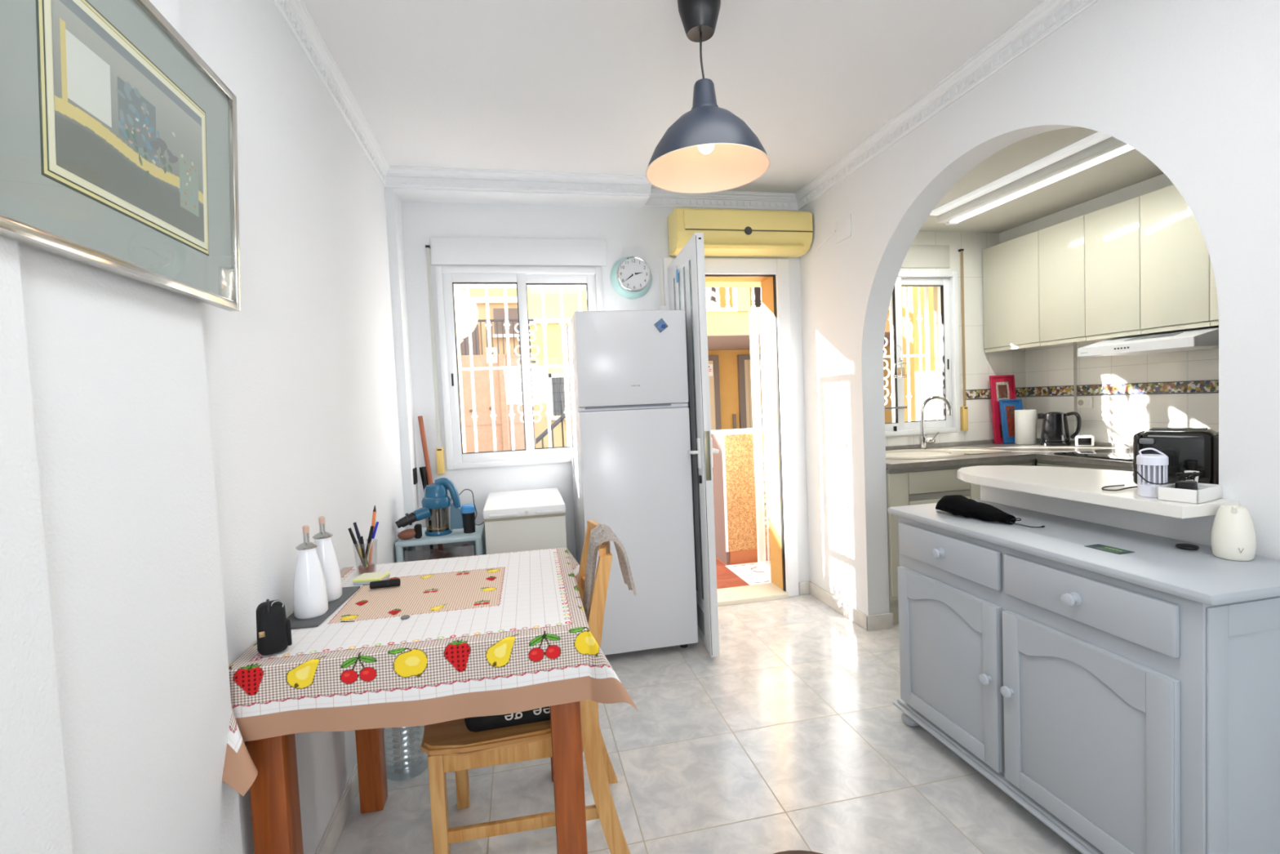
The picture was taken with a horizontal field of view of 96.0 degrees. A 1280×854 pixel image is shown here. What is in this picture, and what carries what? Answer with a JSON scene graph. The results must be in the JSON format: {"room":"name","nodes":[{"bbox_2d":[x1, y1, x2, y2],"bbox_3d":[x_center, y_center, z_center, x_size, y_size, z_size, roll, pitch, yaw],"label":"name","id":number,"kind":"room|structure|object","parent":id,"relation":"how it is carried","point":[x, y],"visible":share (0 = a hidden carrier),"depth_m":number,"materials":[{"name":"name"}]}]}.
{"room":"dining room","nodes":[
{"label":"dining room","id":0,"kind":"room"},
{"bbox_2d":[0,0,242,853],"bbox_3d":[-0.371,0.104,-1.579,0.242,2.545,5.460,-3,3,-12],"label":"wall","id":1,"kind":"structure","parent":0,"point":[116,707],"depth_m":0.82,"materials":[{"name":"white paint"}]},
{"bbox_2d":[0,0,240,311],"bbox_3d":[-0.768,-0.444,0.885,0.043,0.433,0.590,-3,3,-12],"label":"framed picture","id":2,"kind":"object","parent":1,"relation":"attached to","point":[118,141],"visible":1,"depth_m":0.83,"materials":[{"name":"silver metal"}]},
{"bbox_2d":[51,0,204,241],"bbox_3d":[-0.764,-0.445,0.885,0.010,0.224,0.347,-3,3,-12],"label":"print","id":3,"kind":"object","parent":2,"relation":"attached to","point":[122,133],"depth_m":0.84},
{"bbox_2d":[177,0,407,853],"bbox_3d":[-1.199,-0.027,2.230,0.200,2.545,2.340,-3,3,-12],"label":"wall","id":4,"kind":"structure","parent":0,"point":[301,380],"depth_m":1.64,"materials":[{"name":"white paint"}]},
{"bbox_2d":[271,0,390,186],"bbox_3d":[-1.095,-1.250,2.013,0.042,0.092,1.954,-3,3,-12],"label":"trim","id":5,"kind":"structure","parent":4,"relation":"attached to","point":[295,15],"depth_m":2.06,"materials":[{"name":"white paint"}]},
{"bbox_2d":[315,728,384,853],"bbox_3d":[-1.002,1.203,2.115,0.012,0.083,1.950,-3,3,-12],"label":"baseboard","id":6,"kind":"structure","parent":4,"relation":"attached to","point":[331,837],"depth_m":1.78,"materials":[{"name":"stone"}]},
{"bbox_2d":[385,165,652,195],"bbox_3d":[-0.608,-1.319,3.091,1.442,0.092,0.042,-3,3,-12],"label":"trim","id":7,"kind":"structure","parent":4,"relation":"attached to","point":[404,176],"depth_m":3.08,"materials":[{"name":"white paint"}]},
{"bbox_2d":[302,0,1044,193],"bbox_3d":[0.518,-1.319,-0.242,2.675,0.100,7.800,-3,3,-12],"label":"ceiling","id":8,"kind":"structure","parent":0,"point":[594,86],"depth_m":2.19,"materials":[{"name":"white paint"}]},
{"bbox_2d":[645,0,769,193],"bbox_3d":[0.201,-1.077,1.816,0.391,0.533,0.391,-3,3,-12],"label":"pendant lamp","id":9,"kind":"object","parent":8,"relation":"hanging from","point":[708,148],"visible":1,"depth_m":1.80,"materials":[{"name":"black plastic"}]},
{"bbox_2d":[333,555,1081,853],"bbox_3d":[1.342,1.265,0.686,10.000,0.120,9.100,-3,3,-12],"label":"floor","id":10,"kind":"structure","parent":0,"point":[793,737],"depth_m":2.01,"materials":[{"name":"tile"}]},
{"bbox_2d":[245,701,587,853],"bbox_3d":[-0.535,0.853,1.626,0.727,0.783,0.752,-3,3,-11],"label":"dining table","id":11,"kind":"object","parent":10,"relation":"on","point":[274,794],"visible":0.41,"depth_m":1.33,"materials":[{"name":"orange wood"}]},
{"bbox_2d":[222,547,638,795],"bbox_3d":[-0.503,0.557,1.621,0.849,0.201,0.996,-3,3,-12],"label":"tablecloth","id":12,"kind":"object","parent":11,"relation":"on","point":[504,633],"visible":0.86,"depth_m":1.27,"materials":[{"name":"white fabric"}]},
{"bbox_2d":[255,599,292,655],"bbox_3d":[-0.790,0.427,1.241,0.063,0.114,0.058,-4,3,-34],"label":"pouch","id":13,"kind":"object","parent":12,"relation":"on","point":[273,631],"visible":1,"depth_m":1.22,"materials":[{"name":"black fabric"}]},
{"bbox_2d":[286,586,359,628],"bbox_3d":[-0.842,0.472,1.520,0.100,0.005,0.300,-3,3,-8],"label":"mat","id":14,"kind":"object","parent":12,"relation":"on","point":[295,623],"visible":0.54,"depth_m":1.44,"materials":[{"name":"grey"}]},
{"bbox_2d":[293,524,328,618],"bbox_3d":[-0.832,0.359,1.447,0.076,0.225,0.076,-3,3,-12],"label":"oil bottle","id":15,"kind":"object","parent":14,"relation":"on","point":[310,598],"visible":1,"depth_m":1.42,"materials":[{"name":"white ceramic"}]},
{"bbox_2d":[312,515,342,601],"bbox_3d":[-0.857,0.355,1.564,0.076,0.225,0.076,-3,3,-12],"label":"oil bottle","id":16,"kind":"object","parent":14,"relation":"on","point":[326,551],"visible":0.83,"depth_m":1.55,"materials":[{"name":"white ceramic"}]},
{"bbox_2d":[352,572,390,584],"bbox_3d":[-0.810,0.456,1.739,0.080,0.015,0.070,-2,3,0],"label":"sticky notes","id":17,"kind":"object","parent":12,"relation":"on","point":[365,578],"visible":0.93,"depth_m":1.72,"materials":[{"name":"yellow paper"}]},
{"bbox_2d":[369,578,400,589],"bbox_3d":[-0.736,0.453,1.664,0.080,0.022,0.022,-3,3,-15],"label":"case","id":18,"kind":"object","parent":12,"relation":"on","point":[394,582],"visible":1,"depth_m":1.66,"materials":[{"name":"black plastic"}]},
{"bbox_2d":[419,466,433,555],"bbox_3d":[-1.182,0.713,3.142,0.113,0.987,0.146,-3,3,-12],"label":"dustpan","id":19,"kind":"object","parent":10,"relation":"on","point":[422,469],"visible":0.16,"depth_m":3.16,"materials":[{"name":"black plastic"}]},
{"bbox_2d":[417,415,443,551],"bbox_3d":[-1.075,0.567,3.178,0.229,1.266,0.122,-3,3,-12],"label":"broom","id":20,"kind":"object","parent":10,"relation":"on","point":[420,417],"visible":0.22,"depth_m":3.17,"materials":[{"name":"brown wood"}]},
{"bbox_2d":[395,522,486,562],"bbox_3d":[-0.982,0.868,2.930,0.398,0.678,0.326,-3,3,-12],"label":"cart","id":21,"kind":"object","parent":10,"relation":"on","point":[457,535],"visible":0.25,"depth_m":2.79,"materials":[{"name":"teal plastic"}]},
{"bbox_2d":[397,524,422,539],"bbox_3d":[-1.112,0.507,2.779,0.110,0.067,0.060,-3,3,-12],"label":"brush","id":22,"kind":"object","parent":21,"relation":"on","point":[416,532],"visible":1,"depth_m":2.77,"materials":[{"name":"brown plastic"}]},
{"bbox_2d":[395,477,463,536],"bbox_3d":[-1.039,0.394,2.855,0.326,0.278,0.145,-4,3,-23],"label":"vacuum","id":23,"kind":"object","parent":21,"relation":"on","point":[440,495],"visible":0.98,"depth_m":2.83,"materials":[{"name":"blue plastic"}]},
{"bbox_2d":[424,527,452,536],"bbox_3d":[-1.004,0.521,2.874,0.132,0.020,0.132,-3,3,-12],"label":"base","id":24,"kind":"object","parent":23,"relation":"on","point":[437,531],"depth_m":2.82,"materials":[{"name":"blue plastic"}]},
{"bbox_2d":[460,503,475,533],"bbox_3d":[-0.854,0.456,2.873,0.072,0.136,0.072,-3,3,-12],"label":"beaker","id":25,"kind":"object","parent":21,"relation":"on","point":[468,511],"visible":0.99,"depth_m":2.85,"materials":[{"name":"black plastic"}]},
{"bbox_2d":[462,511,475,533],"bbox_3d":[-0.853,0.474,2.873,0.062,0.100,0.062,-3,3,-12],"label":"cup","id":26,"kind":"object","parent":25,"relation":"on","point":[468,517],"depth_m":2.85,"materials":[{"name":"black plastic"}]},
{"bbox_2d":[482,487,567,554],"bbox_3d":[-0.591,0.778,3.044,0.392,0.815,0.595,-3,3,-12],"label":"chest freezer","id":27,"kind":"object","parent":10,"relation":"on","point":[533,519],"visible":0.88,"depth_m":2.77,"materials":[{"name":"white metal"}]},
{"bbox_2d":[421,520,631,853],"bbox_3d":[-0.335,0.780,1.715,0.552,0.903,0.450,-3,3,-10],"label":"dining chair","id":28,"kind":"object","parent":10,"relation":"on","point":[450,746],"visible":0.52,"depth_m":1.53,"materials":[{"name":"brown wood"}]},
{"bbox_2d":[464,706,550,732],"bbox_3d":[-0.343,0.745,1.671,0.306,0.101,0.301,-3,3,-12],"label":"cloth bag","id":29,"kind":"object","parent":28,"relation":"on","point":[475,724],"visible":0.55,"depth_m":1.52,"materials":[{"name":"black fabric"}]},
{"bbox_2d":[582,524,636,620],"bbox_3d":[-0.093,0.427,1.647,0.148,0.252,0.248,-3,3,-12],"label":"scarf","id":30,"kind":"object","parent":28,"relation":"on","point":[602,533],"visible":0.96,"depth_m":1.61,"materials":[{"name":"beige fabric"}]},
{"bbox_2d":[564,310,697,654],"bbox_3d":[-0.066,0.287,3.135,0.555,1.740,0.582,-3,3,-12],"label":"refrigerator","id":31,"kind":"object","parent":10,"relation":"on","point":[628,379],"visible":0.8,"depth_m":2.86,"materials":[{"name":"white metal"}]},
{"bbox_2d":[711,427,770,564],"bbox_3d":[1.309,0.527,4.972,1.428,1.042,0.575,-3,3,-12],"label":"wall","id":32,"kind":"structure","parent":10,"relation":"on","point":[733,468],"depth_m":4.59,"materials":[{"name":"orange paint"}]},
{"bbox_2d":[724,560,771,585],"bbox_3d":[1.093,1.081,4.355,0.760,0.007,0.510,-3,3,-12],"label":"door mat","id":33,"kind":"object","parent":10,"relation":"on","point":[751,573],"visible":0.24,"depth_m":4.30,"materials":[{"name":"white fabric"}]},
{"bbox_2d":[885,468,908,624],"bbox_3d":[1.349,0.649,3.433,0.115,0.869,0.630,-3,3,-12],"label":"base cabinet","id":34,"kind":"object","parent":10,"relation":"on","point":[897,483],"visible":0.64,"depth_m":3.12,"materials":[{"name":"beige paint"}]},
{"bbox_2d":[906,463,970,505],"bbox_3d":[1.596,0.636,3.485,0.389,0.869,0.630,-3,3,-12],"label":"base cabinet","id":35,"kind":"object","parent":10,"relation":"on","point":[926,485],"visible":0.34,"depth_m":3.16,"materials":[{"name":"beige paint"}]},
{"bbox_2d":[885,438,1133,469],"bbox_3d":[2.176,0.176,2.817,1.527,0.055,2.195,-3,3,-12],"label":"countertop","id":36,"kind":"structure","parent":35,"relation":"on","point":[1018,451],"depth_m":3.25,"materials":[{"name":"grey stone"}]},
{"bbox_2d":[919,395,951,448],"bbox_3d":[1.917,-0.029,3.733,0.210,0.347,0.050,-2,3,4],"label":"tap","id":37,"kind":"object","parent":36,"relation":"on","point":[923,440],"visible":0.91,"depth_m":3.73,"materials":[{"name":"silver metal"}]},
{"bbox_2d":[885,446,1010,459],"bbox_3d":[1.755,0.161,3.497,0.804,0.020,0.470,-3,3,-12],"label":"sink","id":38,"kind":"object","parent":36,"relation":"in","point":[944,452],"visible":0.73,"depth_m":3.47,"materials":[{"name":"silver"}]},
{"bbox_2d":[989,374,1016,443],"bbox_3d":[2.489,-0.123,3.936,0.190,0.462,0.048,-3,3,-12],"label":"serving tray","id":39,"kind":"object","parent":36,"relation":"on","point":[1002,387],"visible":0.7,"depth_m":3.93,"materials":[{"name":"red wood"}]},
{"bbox_2d":[995,382,1009,400],"bbox_3d":[2.480,-0.243,3.938,0.100,0.129,0.011,-3,3,-12],"label":"picture","id":40,"kind":"object","parent":39,"relation":"attached to","point":[1002,388],"depth_m":3.94},
{"bbox_2d":[999,398,1022,443],"bbox_3d":[2.525,-0.041,3.905,0.170,0.296,0.046,-3,3,-12],"label":"serving tray","id":41,"kind":"object","parent":36,"relation":"on","point":[1007,406],"visible":0.7,"depth_m":3.90,"materials":[{"name":"blue"}]},
{"bbox_2d":[1005,405,1014,436],"bbox_3d":[2.517,-0.040,3.903,0.068,0.207,0.023,-3,3,-12],"label":"picture","id":42,"kind":"object","parent":41,"relation":"attached to","point":[1010,410],"depth_m":3.90},
{"bbox_2d":[1014,409,1036,444],"bbox_3d":[2.559,-0.001,3.826,0.120,0.225,0.120,-3,3,-12],"label":"paper towel","id":43,"kind":"object","parent":36,"relation":"on","point":[1025,421],"visible":1,"depth_m":3.78,"materials":[{"name":"white paper"}]},
{"bbox_2d":[1037,411,1081,445],"bbox_3d":[2.649,0.009,3.647,0.160,0.212,0.206,-3,3,-12],"label":"kettle","id":44,"kind":"object","parent":36,"relation":"on","point":[1055,428],"visible":1,"depth_m":3.61,"materials":[{"name":"black plastic"}]},
{"bbox_2d":[1075,435,1093,446],"bbox_3d":[2.711,0.085,3.513,0.090,0.067,0.062,-1,3,38],"label":"alarm clock","id":45,"kind":"object","parent":36,"relation":"on","point":[1080,440],"visible":1,"depth_m":3.49,"materials":[{"name":"white plastic"}]},
{"bbox_2d":[1053,448,1133,461],"bbox_3d":[2.584,0.145,2.966,0.480,0.007,0.560,-3,3,-12],"label":"cooktop","id":46,"kind":"object","parent":36,"relation":"in","point":[1122,454],"visible":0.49,"depth_m":3.07,"materials":[{"name":"black glass"}]},
{"bbox_2d":[968,458,1035,499],"bbox_3d":[2.006,0.614,3.571,0.449,0.869,0.630,-3,3,-12],"label":"base cabinet","id":47,"kind":"object","parent":10,"relation":"on","point":[975,489],"visible":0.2,"depth_m":3.23,"materials":[{"name":"beige paint"}]},
{"bbox_2d":[887,499,1279,853],"bbox_3d":[1.275,0.734,1.771,0.434,0.852,1.075,-3,3,-12],"label":"sideboard","id":48,"kind":"object","parent":10,"relation":"on","point":[1129,703],"depth_m":1.46,"materials":[{"name":"grey paint"}]},
{"bbox_2d":[935,494,1044,527],"bbox_3d":[1.160,0.279,1.959,0.119,0.066,0.367,-3,3,-18],"label":"pouch","id":49,"kind":"object","parent":48,"relation":"on","point":[956,504],"visible":1,"depth_m":1.96,"materials":[{"name":"black fabric"}]},
{"bbox_2d":[1084,543,1134,554],"bbox_3d":[1.254,0.326,1.541,0.052,0.001,0.092,-3,3,-15],"label":"card","id":50,"kind":"object","parent":48,"relation":"on","point":[1112,549],"visible":1,"depth_m":1.54,"materials":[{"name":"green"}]},
{"bbox_2d":[1210,505,1256,560],"bbox_3d":[1.464,0.257,1.422,0.078,0.132,0.078,-3,3,-12],"label":"humidifier","id":51,"kind":"object","parent":48,"relation":"on","point":[1233,531],"visible":1,"depth_m":1.40,"materials":[{"name":"white plastic"}]},
{"bbox_2d":[1036,459,1133,471],"bbox_3d":[2.629,0.610,3.051,0.585,0.869,0.635,-3,3,-12],"label":"base cabinet","id":52,"kind":"object","parent":10,"relation":"on","point":[1040,462],"visible":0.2,"depth_m":3.07,"materials":[{"name":"beige paint"}]},
{"bbox_2d":[400,200,1026,582],"bbox_3d":[0.682,-0.173,3.708,4.500,2.545,0.180,-3,3,-12],"label":"wall","id":53,"kind":"structure","parent":0,"point":[642,233],"depth_m":3.40,"materials":[{"name":"white paint"}]},
{"bbox_2d":[425,244,444,474],"bbox_3d":[-1.144,-0.369,3.207,0.038,1.267,0.030,-3,3,-12],"label":"strap","id":54,"kind":"object","parent":53,"relation":"attached to","point":[439,451],"visible":1,"depth_m":3.20,"materials":[{"name":"grey"}]},
{"bbox_2d":[384,186,649,561],"bbox_3d":[-0.599,-0.098,3.252,1.400,2.545,0.186,-3,3,-12],"label":"trim","id":55,"kind":"structure","parent":53,"relation":"attached to","point":[393,195],"depth_m":3.07,"materials":[{"name":"white paint"}]},
{"bbox_2d":[429,236,606,266],"bbox_3d":[-0.681,-1.000,3.292,0.980,0.150,0.012,-3,3,-12],"label":"trim","id":56,"kind":"structure","parent":53,"relation":"attached to","point":[444,251],"depth_m":3.28,"materials":[{"name":"white paint"}]},
{"bbox_2d":[435,266,603,470],"bbox_3d":[-0.663,-0.348,3.345,0.930,1.133,0.070,-3,3,-12],"label":"window","id":57,"kind":"structure","parent":53,"relation":"in","point":[446,277],"depth_m":3.29,"materials":[{"name":"white metal"}]},
{"bbox_2d":[610,256,652,298],"bbox_3d":[-0.047,-0.887,3.407,0.252,0.252,0.057,-3,3,-12],"label":"wall clock","id":58,"kind":"object","parent":53,"relation":"attached to","point":[631,277],"visible":1,"depth_m":3.39,"materials":[{"name":"plastic"}]},
{"bbox_2d":[643,188,797,210],"bbox_3d":[0.510,-1.386,3.516,1.010,0.092,0.042,-3,3,-12],"label":"trim","id":59,"kind":"structure","parent":53,"relation":"attached to","point":[660,197],"depth_m":3.52,"materials":[{"name":"white paint"}]},
{"bbox_2d":[662,232,799,657],"bbox_3d":[0.595,0.057,3.327,0.890,2.165,0.946,-3,3,-12],"label":"door","id":60,"kind":"structure","parent":53,"relation":"in","point":[688,295],"depth_m":3.06,"materials":[{"name":"white metal"}]},
{"bbox_2d":[667,207,813,257],"bbox_3d":[0.606,-1.164,3.458,0.850,0.239,0.200,-3,3,-12],"label":"air conditioner","id":61,"kind":"object","parent":53,"relation":"attached to","point":[727,233],"visible":0.9,"depth_m":3.39,"materials":[{"name":"yellow plastic"}]},
{"bbox_2d":[705,276,783,590],"bbox_3d":[0.541,0.082,3.728,0.745,2.105,0.180,-3,3,-12],"label":"trim","id":62,"kind":"structure","parent":53,"relation":"attached to","point":[766,282],"depth_m":3.78,"materials":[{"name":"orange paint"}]},
{"bbox_2d":[884,271,960,436],"bbox_3d":[1.700,-0.484,3.837,0.935,1.085,0.080,-3,3,-12],"label":"window","id":63,"kind":"structure","parent":53,"relation":"in","point":[947,281],"depth_m":3.89,"materials":[{"name":"white metal"}]},
{"bbox_2d":[901,244,950,267],"bbox_3d":[1.689,-1.125,3.792,0.800,0.150,0.010,-3,3,-12],"label":"roller blind","id":64,"kind":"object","parent":53,"relation":"attached to","point":[917,255],"depth_m":3.83,"materials":[{"name":"white paint"}]},
{"bbox_2d":[958,248,968,430],"bbox_3d":[2.189,-0.587,3.906,0.038,1.222,0.030,-3,3,-12],"label":"strap","id":65,"kind":"object","parent":53,"relation":"attached to","point":[964,410],"visible":1,"depth_m":3.90,"materials":[{"name":"beige"}]},
{"bbox_2d":[933,286,940,419],"bbox_3d":[0.358,-0.339,3.746,8.500,3.500,0.040,-3,3,-12],"label":"wall","id":66,"kind":"structure","parent":0,"point":[935,288],"depth_m":4.11,"materials":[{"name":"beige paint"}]},
{"bbox_2d":[453,284,586,452],"bbox_3d":[-0.700,-0.343,3.585,0.875,1.085,0.042,-3,3,-12],"label":"bars","id":67,"kind":"object","parent":66,"relation":"in","point":[469,325],"visible":0.63,"depth_m":3.56,"materials":[{"name":"white paint"}]},
{"bbox_2d":[705,281,760,287],"bbox_3d":[1.015,-1.094,4.085,2.500,0.120,0.400,-3,3,-12],"label":"trim","id":68,"kind":"structure","parent":66,"relation":"attached to","point":[708,284],"depth_m":4.13,"materials":[{"name":"yellow paint"}]},
{"bbox_2d":[749,306,770,573],"bbox_3d":[0.903,0.102,4.112,0.040,1.900,0.380,-3,3,-12],"label":"iron gate","id":69,"kind":"object","parent":66,"relation":"attached to","point":[759,459],"visible":0.44,"depth_m":4.24,"materials":[{"name":"white metal"}]},
{"bbox_2d":[883,286,931,422],"bbox_3d":[1.662,-0.485,4.081,0.880,1.070,0.042,-3,3,-12],"label":"bars","id":70,"kind":"object","parent":66,"relation":"in","point":[907,318],"visible":0.31,"depth_m":4.14,"materials":[{"name":"white paint"}]},
{"bbox_2d":[799,0,1279,615],"bbox_3d":[1.904,-0.064,-0.008,0.130,2.545,7.600,-3,3,-12],"label":"wall","id":71,"kind":"structure","parent":0,"point":[1193,86],"depth_m":1.77,"materials":[{"name":"white paint"}]},
{"bbox_2d":[835,213,851,243],"bbox_3d":[1.115,-1.085,3.157,0.006,0.115,0.145,-3,3,-12],"label":"cover plate","id":72,"kind":"object","parent":71,"relation":"attached to","point":[843,226],"visible":1,"depth_m":3.15,"materials":[{"name":"white paint"}]},
{"bbox_2d":[808,581,893,631],"bbox_3d":[1.237,1.049,3.443,0.154,0.080,0.651,-3,3,-12],"label":"baseboard","id":73,"kind":"structure","parent":71,"relation":"attached to","point":[882,621],"depth_m":3.25,"materials":[{"name":"tile"}]},
{"bbox_2d":[795,0,1098,210],"bbox_3d":[1.766,-1.284,-0.079,0.042,0.092,7.600,-3,3,-12],"label":"trim","id":74,"kind":"structure","parent":71,"relation":"attached to","point":[1049,15],"depth_m":2.30,"materials":[{"name":"white paint"}]},
{"bbox_2d":[956,465,1239,518],"bbox_3d":[1.512,0.186,1.925,0.508,0.032,0.885,-3,3,-12],"label":"countertop","id":75,"kind":"structure","parent":71,"relation":"on","point":[1077,484],"depth_m":1.83,"materials":[{"name":"white stone"}]},
{"bbox_2d":[1136,448,1168,497],"bbox_3d":[1.403,0.123,1.578,0.066,0.132,0.066,-3,3,-12],"label":"lantern","id":76,"kind":"object","parent":75,"relation":"on","point":[1154,465],"visible":0.91,"depth_m":1.56,"materials":[{"name":"white plastic"}]},
{"bbox_2d":[1137,464,1167,485],"bbox_3d":[1.403,0.128,1.578,0.063,0.057,0.062,-3,3,-12],"label":"grille","id":77,"kind":"object","parent":76,"relation":"attached to","point":[1155,473],"depth_m":1.56,"materials":[{"name":"white plastic"}]},
{"bbox_2d":[1132,427,1218,484],"bbox_3d":[1.594,0.088,1.709,0.158,0.167,0.192,-5,3,-42],"label":"toaster","id":78,"kind":"object","parent":75,"relation":"on","point":[1194,449],"visible":0.63,"depth_m":1.65,"materials":[{"name":"black plastic"}]},
{"bbox_2d":[1157,482,1222,503],"bbox_3d":[1.454,0.172,1.523,0.140,0.034,0.084,-4,3,-26],"label":"tray","id":79,"kind":"object","parent":75,"relation":"on","point":[1214,491],"visible":0.91,"depth_m":1.49,"materials":[{"name":"white plastic"}]},
{"bbox_2d":[1177,480,1197,489],"bbox_3d":[1.426,0.164,1.500,0.032,0.045,0.032,-4,3,-36],"label":"charger","id":80,"kind":"object","parent":79,"relation":"on","point":[1183,484],"visible":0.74,"depth_m":1.49,"materials":[{"name":"black plastic"}]},
{"bbox_2d":[919,126,1163,232],"bbox_3d":[2.726,-1.230,0.229,1.825,0.100,7.800,-3,3,-12],"label":"ceiling","id":81,"kind":"structure","parent":0,"point":[1131,167],"depth_m":3.00,"materials":[{"name":"white paint"}]},
{"bbox_2d":[929,131,1111,215],"bbox_3d":[1.877,-1.242,2.769,0.060,0.025,1.320,-3,3,-12],"label":"recessed light","id":82,"kind":"object","parent":81,"relation":"in","point":[1099,136],"visible":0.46,"depth_m":2.77,"materials":[{"name":"white plastic"}]},
{"bbox_2d":[937,136,1133,225],"bbox_3d":[2.003,-1.241,2.913,0.135,0.050,1.250,-3,3,-12],"label":"fluorescent light","id":83,"kind":"object","parent":81,"relation":"attached to","point":[1109,148],"visible":0.6,"depth_m":2.85,"materials":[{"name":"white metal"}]},
{"bbox_2d":[1025,343,1218,466],"bbox_3d":[3.582,-0.050,0.348,0.225,2.340,7.600,-3,3,-12],"label":"wall","id":84,"kind":"structure","parent":0,"point":[1117,419],"depth_m":3.40,"materials":[{"name":"beige tile"}]},
{"bbox_2d":[982,231,1080,352],"bbox_3d":[2.538,-0.858,3.751,0.315,0.697,0.427,-3,3,-12],"label":"upper cabinet","id":85,"kind":"object","parent":84,"relation":"attached to","point":[1011,268],"visible":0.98,"depth_m":3.70,"materials":[{"name":"beige paint"}]},
{"bbox_2d":[1038,215,1102,346],"bbox_3d":[2.612,-0.846,3.399,0.315,0.697,0.287,-3,3,-12],"label":"upper cabinet","id":86,"kind":"object","parent":84,"relation":"attached to","point":[1061,246],"visible":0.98,"depth_m":3.36,"materials":[{"name":"beige paint"}]},
{"bbox_2d":[1077,396,1093,408],"bbox_3d":[2.792,-0.154,3.617,0.015,0.070,0.095,-3,3,-12],"label":"double socket","id":87,"kind":"object","parent":84,"relation":"attached to","point":[1082,402],"visible":1,"depth_m":3.61,"materials":[{"name":"white plastic"}]},
{"bbox_2d":[999,173,1173,243],"bbox_3d":[3.019,-1.203,1.825,0.200,0.117,4.399,-3,3,-12],"label":"trim","id":88,"kind":"structure","parent":84,"relation":"attached to","point":[1161,181],"depth_m":3.32,"materials":[{"name":"white"}]},
{"bbox_2d":[965,379,1218,399],"bbox_3d":[2.689,-0.197,2.915,0.500,0.057,2.200,-3,3,-12],"label":"trim","id":89,"kind":"structure","parent":84,"relation":"attached to","point":[1194,386],"depth_m":3.44,"materials":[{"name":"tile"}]},
{"bbox_2d":[1084,195,1151,340],"bbox_3d":[2.673,-0.836,3.114,0.315,0.697,0.290,-3,3,-12],"label":"upper cabinet","id":90,"kind":"object","parent":84,"relation":"attached to","point":[1112,233],"visible":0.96,"depth_m":3.07,"materials":[{"name":"beige paint"}]},
{"bbox_2d":[1139,184,1218,333],"bbox_3d":[2.734,-0.826,2.823,0.315,0.697,0.299,-3,3,-12],"label":"upper cabinet","id":91,"kind":"object","parent":84,"relation":"attached to","point":[1175,256],"visible":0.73,"depth_m":2.80,"materials":[{"name":"beige paint"}]},
{"bbox_2d":[1077,326,1218,356],"bbox_3d":[2.656,-0.429,2.908,0.463,0.090,0.555,-3,3,-12],"label":"hood","id":92,"kind":"object","parent":91,"relation":"attached to","point":[1207,338],"visible":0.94,"depth_m":2.81,"materials":[{"name":"white metal"}]},
{"bbox_2d":[1209,257,1218,325],"bbox_3d":[2.797,-0.816,2.528,0.315,0.697,0.297,-3,3,-12],"label":"upper cabinet","id":93,"kind":"object","parent":84,"relation":"attached to","point":[1214,312],"visible":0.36,"depth_m":2.64,"materials":[{"name":"beige paint"}]},
{"label":"outside","id":94,"kind":"structure","parent":0,"visible":0},
{"bbox_2d":[464,319,535,363],"bbox_3d":[-3.428,-1.143,7.928,3.900,0.630,0.020,-3,3,-12],"label":"terrace railing","id":95,"kind":"object","parent":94,"point":[478,320],"visible":0.12,"depth_m":8.21,"materials":[{"name":"grey metal"}]},
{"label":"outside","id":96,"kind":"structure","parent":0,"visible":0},
{"bbox_3d":[4.144,0.866,11.597,30.000,0.280,11.100,-3,3,-12],"label":"street","id":97,"kind":"object","parent":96,"visible":0},
{"bbox_2d":[453,288,478,453],"bbox_3d":[-1.397,0.063,4.411,0.410,2.253,0.410,-3,3,-12],"label":"street lamp","id":98,"kind":"object","parent":97,"relation":"on","point":[460,295],"visible":0.3,"depth_m":4.31,"materials":[{"name":"white"}]},
{"bbox_2d":[459,287,519,355],"bbox_3d":[-6.483,-1.497,10.694,9.500,5.440,1.100,-3,3,-12],"label":"house","id":99,"kind":"structure","parent":97,"relation":"on","point":[495,295],"depth_m":11.07,"materials":[{"name":"yellow"}]},
{"bbox_2d":[461,353,536,452],"bbox_3d":[-3.614,0.265,6.490,4.800,2.040,0.230,-3,3,-12],"label":"wall","id":100,"kind":"structure","parent":97,"relation":"on","point":[500,376],"depth_m":6.78,"materials":[{"name":"paint"}]},
{"bbox_2d":[535,409,568,448],"bbox_3d":[-1.081,0.354,8.093,1.000,1.503,0.350,-3,3,-12],"label":"stair railing","id":101,"kind":"object","parent":97,"relation":"on","point":[562,417],"visible":0.21,"depth_m":7.92,"materials":[{"name":"grey metal"}]},
{"bbox_2d":[526,287,586,448],"bbox_3d":[-0.605,-1.629,9.225,2.400,5.320,0.600,-3,3,-12],"label":"window pane","id":102,"kind":"structure","parent":97,"relation":"on","point":[552,295],"depth_m":8.87,"materials":[{"name":"glass"}]},
{"bbox_2d":[705,287,892,430],"bbox_3d":[4.393,-2.263,12.794,8.700,6.400,3.450,-3,3,-12],"label":"building","id":103,"kind":"structure","parent":97,"relation":"on","point":[727,323],"depth_m":13.57,"materials":[{"name":"yellow paint"}]},
{"bbox_2d":[901,286,936,421],"bbox_3d":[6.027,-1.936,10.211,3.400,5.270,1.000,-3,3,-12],"label":"window pane","id":104,"kind":"structure","parent":97,"relation":"on","point":[912,291],"depth_m":9.77,"materials":[{"name":"glass"}]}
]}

